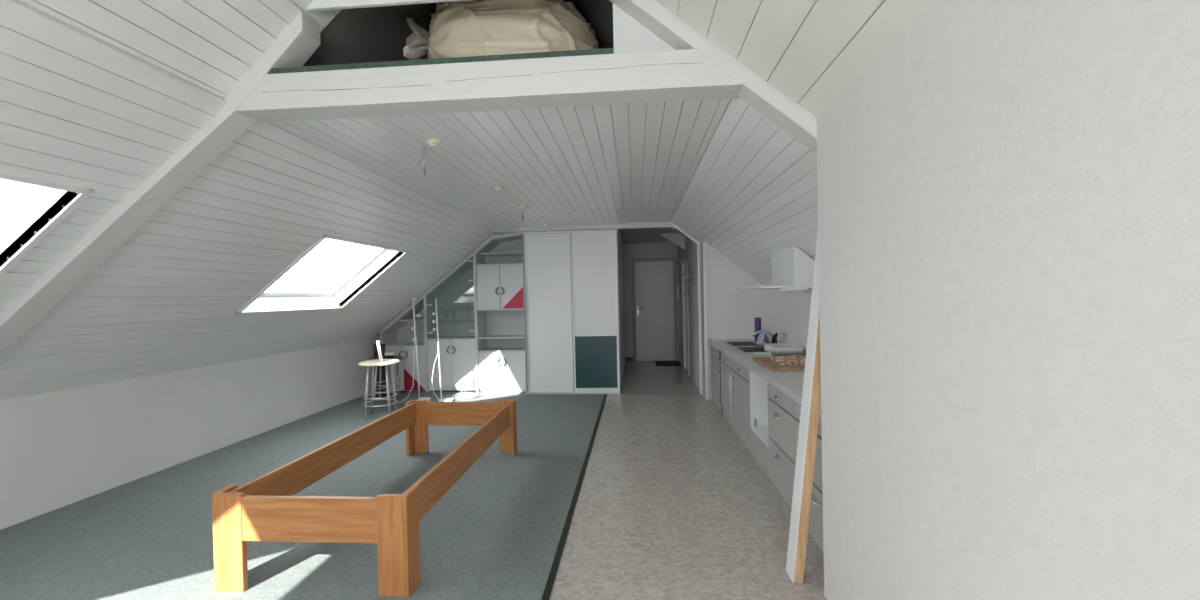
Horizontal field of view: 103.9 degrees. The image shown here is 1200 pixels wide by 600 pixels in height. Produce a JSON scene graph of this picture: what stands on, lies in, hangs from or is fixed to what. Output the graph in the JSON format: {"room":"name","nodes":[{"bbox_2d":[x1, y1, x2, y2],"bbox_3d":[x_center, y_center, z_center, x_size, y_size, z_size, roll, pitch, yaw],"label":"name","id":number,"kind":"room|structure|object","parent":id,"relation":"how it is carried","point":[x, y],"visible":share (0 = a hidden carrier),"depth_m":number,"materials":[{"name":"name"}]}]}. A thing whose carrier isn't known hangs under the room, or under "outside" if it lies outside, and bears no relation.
{"room":"studio apartment","nodes":[
{"label":"studio apartment","id":0,"kind":"room"},
{"bbox_2d":[20,0,341,97],"bbox_3d":[-1.555,-1.595,0.530,1.354,1.290,4.060,-1,1,4],"label":"ceiling","id":1,"kind":"structure","parent":0,"point":[211,45],"depth_m":2.12,"materials":[{"name":"white wood"}]},
{"bbox_2d":[0,337,379,529],"bbox_3d":[-3.944,1.038,3.291,0.100,0.927,9.150,-1,1,4],"label":"wall","id":2,"kind":"structure","parent":0,"point":[58,449],"depth_m":3.99,"materials":[{"name":"white paint"}]},
{"bbox_2d":[374,228,518,335],"bbox_3d":[-2.349,-0.259,7.176,2.350,1.586,0.115,-1,1,4],"label":"trim","id":3,"kind":"structure","parent":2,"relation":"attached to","point":[508,230],"depth_m":7.18,"materials":[{"name":"grey laminate"}]},
{"bbox_2d":[0,0,503,399],"bbox_3d":[-2.929,-0.184,3.201,2.149,1.713,9.150,-1,1,4],"label":"ceiling","id":4,"kind":"structure","parent":0,"point":[78,108],"depth_m":3.03,"materials":[{"name":"white wood"}]},
{"bbox_2d":[0,171,93,277],"bbox_3d":[-3.032,-0.285,1.779,1.006,0.869,1.160,-1,1,4],"label":"window","id":5,"kind":"structure","parent":4,"relation":"attached to","point":[23,199],"depth_m":2.30,"materials":[{"name":"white glass"}]},
{"bbox_2d":[235,234,408,314],"bbox_3d":[-2.803,-0.319,4.835,1.006,0.869,1.490,-1,1,4],"label":"window","id":6,"kind":"structure","parent":4,"relation":"attached to","point":[267,296],"depth_m":5.20,"materials":[{"name":"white glass"}]},
{"bbox_2d":[0,390,603,599],"bbox_3d":[-2.079,1.486,3.131,3.725,0.056,9.100,-1,1,4],"label":"floor","id":7,"kind":"structure","parent":0,"point":[495,534],"depth_m":3.07,"materials":[{"name":"grey carpet"}]},
{"bbox_2d":[212,400,516,596],"bbox_3d":[-1.357,1.194,3.369,1.010,0.492,2.110,-1,1,4],"label":"frame","id":8,"kind":"object","parent":7,"relation":"on","point":[264,508],"visible":1,"depth_m":2.35,"materials":[{"name":"brown wood"}]},
{"bbox_2d":[358,340,399,418],"bbox_3d":[-2.740,0.966,5.852,0.470,0.950,0.470,-1,1,4],"label":"bar stool","id":9,"kind":"object","parent":7,"relation":"on","point":[378,362],"visible":0.96,"depth_m":5.75,"materials":[{"name":"beige metal"}]},
{"bbox_2d":[374,344,385,396],"bbox_3d":[-3.283,1.049,7.012,0.160,0.794,0.030,-1,1,4],"label":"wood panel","id":10,"kind":"object","parent":7,"relation":"on","point":[383,373],"visible":0.57,"depth_m":7.00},
{"bbox_2d":[368,356,403,403],"bbox_3d":[-3.043,1.132,6.709,0.460,0.614,0.460,-1,1,4],"label":"bar stool","id":11,"kind":"object","parent":7,"relation":"on","point":[396,357],"visible":0.67,"depth_m":6.73,"materials":[{"name":"silver metal"}]},
{"bbox_2d":[383,353,398,374],"bbox_3d":[-2.895,0.885,6.573,0.308,0.288,0.109,-1,1,27],"label":"camera","id":12,"kind":"object","parent":11,"relation":"on","point":[387,355],"visible":0.97,"depth_m":6.58,"materials":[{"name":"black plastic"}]},
{"bbox_2d":[380,295,425,391],"bbox_3d":[-3.046,0.680,7.497,0.714,1.512,0.480,-1,1,4],"label":"shelf unit","id":13,"kind":"object","parent":7,"relation":"on","point":[397,337],"visible":0.71,"depth_m":7.30,"materials":[{"name":"grey laminate"}]},
{"bbox_2d":[396,297,430,404],"bbox_3d":[-2.618,0.697,6.547,0.458,1.476,0.166,-1,1,-23],"label":"floor lamp","id":14,"kind":"object","parent":7,"relation":"on","point":[428,399],"visible":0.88,"depth_m":6.59,"materials":[{"name":"silver metal"}]},
{"bbox_2d":[432,297,453,401],"bbox_3d":[-2.217,0.695,6.570,0.274,1.463,0.165,-1,1,4],"label":"floor lamp","id":15,"kind":"object","parent":7,"relation":"on","point":[434,321],"visible":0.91,"depth_m":6.56,"materials":[{"name":"white metal"}]},
{"bbox_2d":[423,253,475,392],"bbox_3d":[-2.300,0.350,7.437,0.795,2.141,0.480,-1,1,4],"label":"display cabinet","id":16,"kind":"object","parent":7,"relation":"on","point":[454,293],"visible":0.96,"depth_m":7.26,"materials":[{"name":"grey laminate"}]},
{"bbox_2d":[428,320,474,322],"bbox_3d":[-2.278,0.336,7.460,0.755,0.008,0.370,-1,1,4],"label":"glass shelf","id":17,"kind":"object","parent":16,"relation":"attached to","point":[429,321],"depth_m":7.56,"materials":[{"name":"clear glass"}]},
{"bbox_2d":[435,307,473,308],"bbox_3d":[-2.283,0.126,7.458,0.755,0.008,0.370,-1,1,4],"label":"glass shelf","id":18,"kind":"object","parent":16,"relation":"attached to","point":[435,307],"depth_m":7.64,"materials":[{"name":"clear glass"}]},
{"bbox_2d":[450,281,473,282],"bbox_3d":[-2.150,-0.286,7.444,0.471,0.008,0.370,-1,1,4],"label":"glass shelf","id":19,"kind":"object","parent":16,"relation":"attached to","point":[450,281],"depth_m":7.49,"materials":[{"name":"clear glass"}]},
{"bbox_2d":[452,376,479,398],"bbox_3d":[-1.963,1.267,6.901,0.400,0.303,0.400,-1,1,4],"label":"stand","id":20,"kind":"object","parent":7,"relation":"on","point":[462,395],"visible":0.99,"depth_m":6.83,"materials":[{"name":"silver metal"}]},
{"bbox_2d":[473,232,525,391],"bbox_3d":[-1.500,0.188,7.375,0.809,2.434,0.480,-1,1,4],"label":"shelf unit","id":21,"kind":"object","parent":7,"relation":"on","point":[498,276],"visible":0.83,"depth_m":7.19,"materials":[{"name":"grey laminate"}]},
{"bbox_2d":[522,229,620,393],"bbox_3d":[-0.411,0.182,7.133,1.396,2.404,0.440,-1,1,4],"label":"wardrobe","id":22,"kind":"object","parent":7,"relation":"on","point":[572,317],"visible":1,"depth_m":6.95,"materials":[{"name":"white wood"}]},
{"bbox_2d":[306,0,465,10],"bbox_3d":[-0.724,-1.871,2.350,1.580,0.736,0.020,-1,1,4],"label":"wall","id":23,"kind":"structure","parent":0,"point":[316,5],"depth_m":2.38,"materials":[{"name":"white paint"}]},
{"bbox_2d":[0,9,320,354],"bbox_3d":[-2.708,-0.411,2.574,2.430,2.131,0.143,-1,1,4],"label":"ceiling beam","id":24,"kind":"structure","parent":23,"relation":"attached to","point":[300,40],"depth_m":2.52,"materials":[{"name":"white paint"}]},
{"bbox_2d":[609,0,816,153],"bbox_3d":[0.465,-1.258,2.320,1.330,1.190,0.136,-1,1,4],"label":"ceiling beam","id":25,"kind":"structure","parent":23,"relation":"attached to","point":[785,113],"depth_m":2.26,"materials":[{"name":"white paint"}]},
{"bbox_2d":[268,48,612,73],"bbox_3d":[-0.705,-1.222,4.655,1.885,0.031,4.595,-1,1,4],"label":"floor","id":26,"kind":"structure","parent":0,"point":[602,50],"depth_m":2.36,"materials":[{"name":"white wood"}]},
{"bbox_2d":[403,0,596,59],"bbox_3d":[-0.571,-1.554,3.109,1.163,0.653,1.055,-1,1,4],"label":"bag","id":27,"kind":"object","parent":26,"relation":"on","point":[466,28],"visible":0.43,"depth_m":2.64,"materials":[{"name":"beige fabric"}]},
{"bbox_2d":[268,98,730,228],"bbox_3d":[-0.446,-1.093,4.695,2.610,0.050,4.520,-1,1,4],"label":"ceiling","id":28,"kind":"structure","parent":0,"point":[632,163],"depth_m":3.43,"materials":[{"name":"white wood"}]},
{"bbox_2d":[419,148,425,176],"bbox_3d":[-1.212,-0.938,3.209,0.049,0.200,0.020,-1,1,4],"label":"pendant spot","id":29,"kind":"object","parent":28,"relation":"hanging from","point":[424,149],"visible":1,"depth_m":3.21,"materials":[{"name":"silver metal"}]},
{"bbox_2d":[425,138,442,146],"bbox_3d":[-1.075,-1.016,3.048,0.084,0.044,0.094,-2,1,-45],"label":"ceiling lamp","id":30,"kind":"object","parent":28,"relation":"attached to","point":[434,142],"visible":1,"depth_m":3.02,"materials":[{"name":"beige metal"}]},
{"bbox_2d":[492,186,503,191],"bbox_3d":[-0.946,-1.031,4.372,0.094,0.044,0.084,-2,1,-37],"label":"ceiling lamp","id":31,"kind":"object","parent":28,"relation":"attached to","point":[496,188],"visible":1,"depth_m":4.35,"materials":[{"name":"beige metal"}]},
{"bbox_2d":[519,205,528,209],"bbox_3d":[-0.864,-1.042,5.328,0.084,0.044,0.094,-2,1,-45],"label":"ceiling lamp","id":32,"kind":"object","parent":28,"relation":"attached to","point":[523,207],"visible":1,"depth_m":5.30,"materials":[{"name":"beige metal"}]},
{"bbox_2d":[518,218,672,231],"bbox_3d":[-0.076,-1.124,6.893,2.260,0.182,0.080,-1,1,4],"label":"trim","id":33,"kind":"structure","parent":28,"relation":"attached to","point":[639,225],"depth_m":6.86,"materials":[{"name":"white paint"}]},
{"bbox_2d":[302,0,731,241],"bbox_3d":[-0.299,-1.521,2.964,3.380,1.786,9.300,-1,1,4],"label":"ceiling","id":34,"kind":"structure","parent":0,"point":[368,34],"depth_m":2.86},
{"bbox_2d":[617,229,624,384],"bbox_3d":[0.387,0.072,8.797,0.050,2.570,3.000,-1,1,4],"label":"wall","id":35,"kind":"structure","parent":0,"point":[620,244],"depth_m":8.43,"materials":[{"name":"paint"}]},
{"bbox_2d":[613,4,674,53],"bbox_3d":[0.291,-1.411,2.414,0.445,0.411,0.030,-1,1,4],"label":"panel","id":36,"kind":"object","parent":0,"point":[629,36],"visible":0.33,"depth_m":2.41,"materials":[{"name":"white paint"}]},
{"bbox_2d":[619,227,679,243],"bbox_3d":[0.972,-1.253,8.588,1.300,0.060,3.500,-1,1,4],"label":"ceiling","id":37,"kind":"structure","parent":0,"point":[643,235],"depth_m":8.87,"materials":[{"name":"white paint"}]},
{"bbox_2d":[623,242,678,360],"bbox_3d":[1.126,0.043,10.296,1.300,2.570,0.100,-1,1,4],"label":"wall","id":38,"kind":"structure","parent":0,"point":[669,249],"depth_m":10.27,"materials":[{"name":"paint"}]},
{"bbox_2d":[625,357,632,360],"bbox_3d":[0.637,1.293,10.289,0.175,0.090,0.015,-1,1,4],"label":"baseboard","id":39,"kind":"structure","parent":38,"relation":"attached to","point":[626,358],"depth_m":10.28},
{"bbox_2d":[631,257,677,360],"bbox_3d":[1.189,0.205,10.217,0.980,2.245,0.110,-1,1,4],"label":"door","id":40,"kind":"structure","parent":38,"relation":"in","point":[654,280],"depth_m":10.22,"materials":[{"name":"white paint"}]},
{"bbox_2d":[549,361,826,599],"bbox_3d":[1.018,1.412,4.352,2.280,0.050,12.000,-1,1,4],"label":"floor","id":41,"kind":"structure","parent":0,"point":[672,503],"depth_m":3.11,"materials":[{"name":"plastic"}]},
{"bbox_2d":[541,394,606,599],"bbox_3d":[-0.229,1.450,2.671,0.035,0.059,8.460,-1,1,4],"label":"trim","id":42,"kind":"structure","parent":41,"relation":"on","point":[551,578],"depth_m":3.01,"materials":[{"name":"black plastic"}]},
{"bbox_2d":[655,361,680,365],"bbox_3d":[1.417,1.320,9.822,0.500,0.012,0.670,-1,1,4],"label":"doormat","id":43,"kind":"object","parent":41,"relation":"on","point":[658,363],"visible":1,"depth_m":9.73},
{"bbox_2d":[710,344,721,411],"bbox_3d":[1.740,0.967,6.038,0.596,0.777,0.640,-1,1,4],"label":"base cabinet","id":44,"kind":"object","parent":41,"relation":"on","point":[716,380],"visible":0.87,"depth_m":5.93,"materials":[{"name":"grey wood"}]},
{"bbox_2d":[721,352,734,430],"bbox_3d":[1.678,0.977,5.215,0.596,0.777,0.690,-1,1,4],"label":"base cabinet","id":45,"kind":"object","parent":41,"relation":"on","point":[727,362],"visible":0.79,"depth_m":5.21,"materials":[{"name":"grey wood"}]},
{"bbox_2d":[732,360,751,453],"bbox_3d":[1.626,0.984,4.522,0.596,0.777,0.700,-1,1,4],"label":"base cabinet","id":46,"kind":"object","parent":41,"relation":"on","point":[741,375],"visible":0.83,"depth_m":4.50,"materials":[{"name":"grey wood"}]},
{"bbox_2d":[729,375,731,420],"bbox_3d":[1.362,1.015,4.894,0.010,0.480,0.130,-1,1,4],"label":"hanging cord","id":47,"kind":"object","parent":46,"relation":"hanging from","point":[729,375],"visible":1,"depth_m":4.89,"materials":[{"name":"white plastic"}]},
{"bbox_2d":[750,371,769,477],"bbox_3d":[1.596,0.990,3.890,0.560,0.779,0.564,-1,1,4],"label":"base cabinet","id":48,"kind":"object","parent":41,"relation":"on","point":[759,397],"visible":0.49,"depth_m":4.16,"materials":[{"name":"wood"}]},
{"bbox_2d":[767,382,796,508],"bbox_3d":[1.535,0.997,3.306,0.596,0.779,0.600,-1,1,4],"label":"base cabinet","id":49,"kind":"object","parent":41,"relation":"on","point":[781,417],"visible":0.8,"depth_m":3.29,"materials":[{"name":"grey wood"}]},
{"bbox_2d":[786,233,820,582],"bbox_3d":[1.073,0.400,2.369,0.269,2.014,0.105,-1,1,4],"label":"plank","id":50,"kind":"object","parent":41,"relation":"on","point":[811,394],"visible":0.64,"depth_m":2.33,"materials":[{"name":"brown wood"}]},
{"bbox_2d":[794,400,823,551],"bbox_3d":[1.485,1.004,2.638,0.596,0.779,0.740,-1,1,4],"label":"base cabinet","id":51,"kind":"object","parent":41,"relation":"on","point":[815,528],"visible":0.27,"depth_m":2.66,"materials":[{"name":"grey wood"}]},
{"bbox_2d":[707,339,820,416],"bbox_3d":[1.673,0.574,4.313,0.730,0.040,4.158,-1,1,4],"label":"countertop","id":52,"kind":"structure","parent":51,"relation":"on","point":[790,383],"depth_m":3.69,"materials":[{"name":"grey laminate"}]},
{"bbox_2d":[720,341,769,353],"bbox_3d":[1.728,0.620,5.468,0.440,0.164,1.290,-1,1,4],"label":"sink","id":53,"kind":"object","parent":52,"relation":"in","point":[743,347],"visible":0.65,"depth_m":5.42,"materials":[{"name":"metal"}]},
{"bbox_2d":[754,315,760,341],"bbox_3d":[2.006,0.363,5.971,0.080,0.334,0.080,-1,1,4],"label":"bottle","id":54,"kind":"object","parent":52,"relation":"on","point":[757,320],"visible":0.84,"depth_m":5.94,"materials":[{"name":"purple plastic"}]},
{"bbox_2d":[752,330,777,343],"bbox_3d":[1.882,0.442,5.360,0.278,0.193,0.098,-1,1,4],"label":"tap","id":55,"kind":"object","parent":52,"relation":"on","point":[774,336],"visible":0.84,"depth_m":5.36,"materials":[{"name":"silver metal"}]},
{"bbox_2d":[756,329,770,344],"bbox_3d":[1.871,0.422,5.370,0.144,0.180,0.202,-1,1,4],"label":"dishcloth","id":56,"kind":"object","parent":55,"relation":"hanging from","point":[762,336],"visible":0.94,"depth_m":5.33,"materials":[{"name":"blue fabric"}]},
{"bbox_2d":[752,357,804,370],"bbox_3d":[1.690,0.544,4.056,0.580,0.021,0.670,-1,1,4],"label":"cutting board","id":57,"kind":"object","parent":52,"relation":"on","point":[764,361],"visible":0.44,"depth_m":3.86,"materials":[{"name":"brown wood"}]},
{"bbox_2d":[768,354,805,364],"bbox_3d":[1.717,0.505,4.058,0.434,0.056,0.444,-1,1,4],"label":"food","id":58,"kind":"object","parent":57,"relation":"on","point":[791,359],"visible":0.57,"depth_m":3.98,"materials":[{"name":"food"}]},
{"bbox_2d":[764,343,802,353],"bbox_3d":[1.893,0.498,4.858,0.285,0.082,0.360,-1,1,4],"label":"tray","id":59,"kind":"object","parent":52,"relation":"on","point":[786,348],"visible":1,"depth_m":4.69,"materials":[{"name":"white plastic"}]},
{"bbox_2d":[769,338,805,353],"bbox_3d":[2.028,0.524,4.282,0.016,0.045,4.150,-1,1,4],"label":"upstand","id":60,"kind":"object","parent":52,"relation":"on","point":[770,339],"visible":0.02,"depth_m":5.50,"materials":[{"name":"grey"}]},
{"bbox_2d":[677,237,704,397],"bbox_3d":[1.589,0.052,8.306,0.060,2.570,3.800,-1,1,4],"label":"wall","id":61,"kind":"structure","parent":0,"point":[690,251],"depth_m":7.61,"materials":[{"name":"paint"}]},
{"bbox_2d":[620,393,699,393],"bbox_3d":[0.884,1.374,6.849,1.180,0.025,0.040,-1,1,4],"label":"trim","id":62,"kind":"structure","parent":61,"relation":"attached to","point":[620,393],"depth_m":6.84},
{"bbox_2d":[659,233,684,249],"bbox_3d":[1.330,-1.077,8.704,0.470,0.310,0.080,-1,1,4],"label":"trim","id":63,"kind":"structure","parent":61,"relation":"attached to","point":[678,239],"depth_m":8.66,"materials":[{"name":"white paint"}]},
{"bbox_2d":[677,286,679,299],"bbox_3d":[1.650,-0.150,9.953,0.054,0.300,0.140,-1,1,4],"label":"phone","id":64,"kind":"object","parent":61,"relation":"attached to","point":[678,293],"visible":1,"depth_m":9.88,"materials":[{"name":"white plastic"}]},
{"bbox_2d":[669,222,699,244],"bbox_3d":[1.241,-0.935,6.746,0.500,0.423,0.060,-1,1,4],"label":"trim","id":65,"kind":"structure","parent":61,"relation":"attached to","point":[671,223],"depth_m":6.72,"materials":[{"name":"white wood"}]},
{"bbox_2d":[682,256,689,375],"bbox_3d":[1.615,0.272,8.737,0.070,2.120,0.900,-1,1,4],"label":"door","id":66,"kind":"structure","parent":61,"relation":"in","point":[684,265],"depth_m":9.00,"materials":[{"name":"white paint"}]},
{"bbox_2d":[682,272,693,281],"bbox_3d":[1.439,-0.369,7.710,0.128,0.141,0.700,-1,1,4],"label":"coat rack","id":67,"kind":"object","parent":61,"relation":"attached to","point":[686,273],"visible":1,"depth_m":7.55,"materials":[{"name":"grey plastic"}]},
{"bbox_2d":[697,244,701,393],"bbox_3d":[1.439,0.278,6.790,0.030,2.154,0.050,-1,1,4],"label":"trim","id":68,"kind":"structure","parent":61,"relation":"attached to","point":[698,264],"depth_m":6.77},
{"bbox_2d":[702,241,761,398],"bbox_3d":[1.838,0.267,6.434,0.830,2.166,0.100,-1,1,4],"label":"wall","id":69,"kind":"structure","parent":0,"point":[731,311],"depth_m":6.39,"materials":[{"name":"white paint"}]},
{"bbox_2d":[702,243,708,399],"bbox_3d":[1.435,0.293,6.397,0.040,2.130,0.035,-1,1,4],"label":"trim","id":70,"kind":"structure","parent":69,"relation":"attached to","point":[703,244],"depth_m":6.38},
{"bbox_2d":[703,241,755,280],"bbox_3d":[1.747,-0.532,6.367,0.690,0.563,0.030,-1,1,4],"label":"trim","id":71,"kind":"structure","parent":69,"relation":"attached to","point":[703,241],"depth_m":6.36,"materials":[{"name":"white wood"}]},
{"bbox_2d":[671,97,817,283],"bbox_3d":[1.494,-0.641,4.554,1.260,1.010,4.520,-1,1,4],"label":"ceiling","id":72,"kind":"structure","parent":0,"point":[752,194],"depth_m":3.52,"materials":[{"name":"white wood"}]},
{"bbox_2d":[736,245,814,290],"bbox_3d":[1.668,-0.274,4.264,0.698,0.380,0.800,-1,1,4],"label":"extractor hood","id":73,"kind":"object","parent":72,"relation":"attached to","point":[792,268],"visible":0.77,"depth_m":3.95,"materials":[{"name":"white metal"}]},
{"bbox_2d":[761,283,811,349],"bbox_3d":[2.071,0.577,4.314,0.060,1.578,4.300,-1,1,4],"label":"wall","id":74,"kind":"structure","parent":0,"point":[784,313],"depth_m":5.28,"materials":[{"name":"white paint"}]},
{"bbox_2d":[655,0,937,118],"bbox_3d":[0.073,-1.494,0.339,1.909,1.561,3.920,-1,1,4],"label":"ceiling","id":75,"kind":"structure","parent":0,"point":[811,52],"depth_m":1.86,"materials":[{"name":"beige wood"}]},
{"bbox_2d":[817,0,1199,599],"bbox_3d":[0.950,0.291,0.283,0.100,2.273,3.900,-1,1,4],"label":"wall partition","id":76,"kind":"structure","parent":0,"point":[1009,193],"depth_m":1.08,"materials":[{"name":"white paint"}]},
{"bbox_3d":[-0.398,-1.171,5.031,2.500,0.078,5.100,-1,1,4],"label":"floor","id":77,"kind":"structure","parent":0,"visible":0},
{"bbox_2d":[236,49,742,122],"bbox_3d":[-0.667,-1.096,2.427,2.746,0.183,0.166,-1,1,4],"label":"beam","id":78,"kind":"structure","parent":77,"relation":"attached to","point":[684,74],"depth_m":2.35,"materials":[{"name":"white paint"}]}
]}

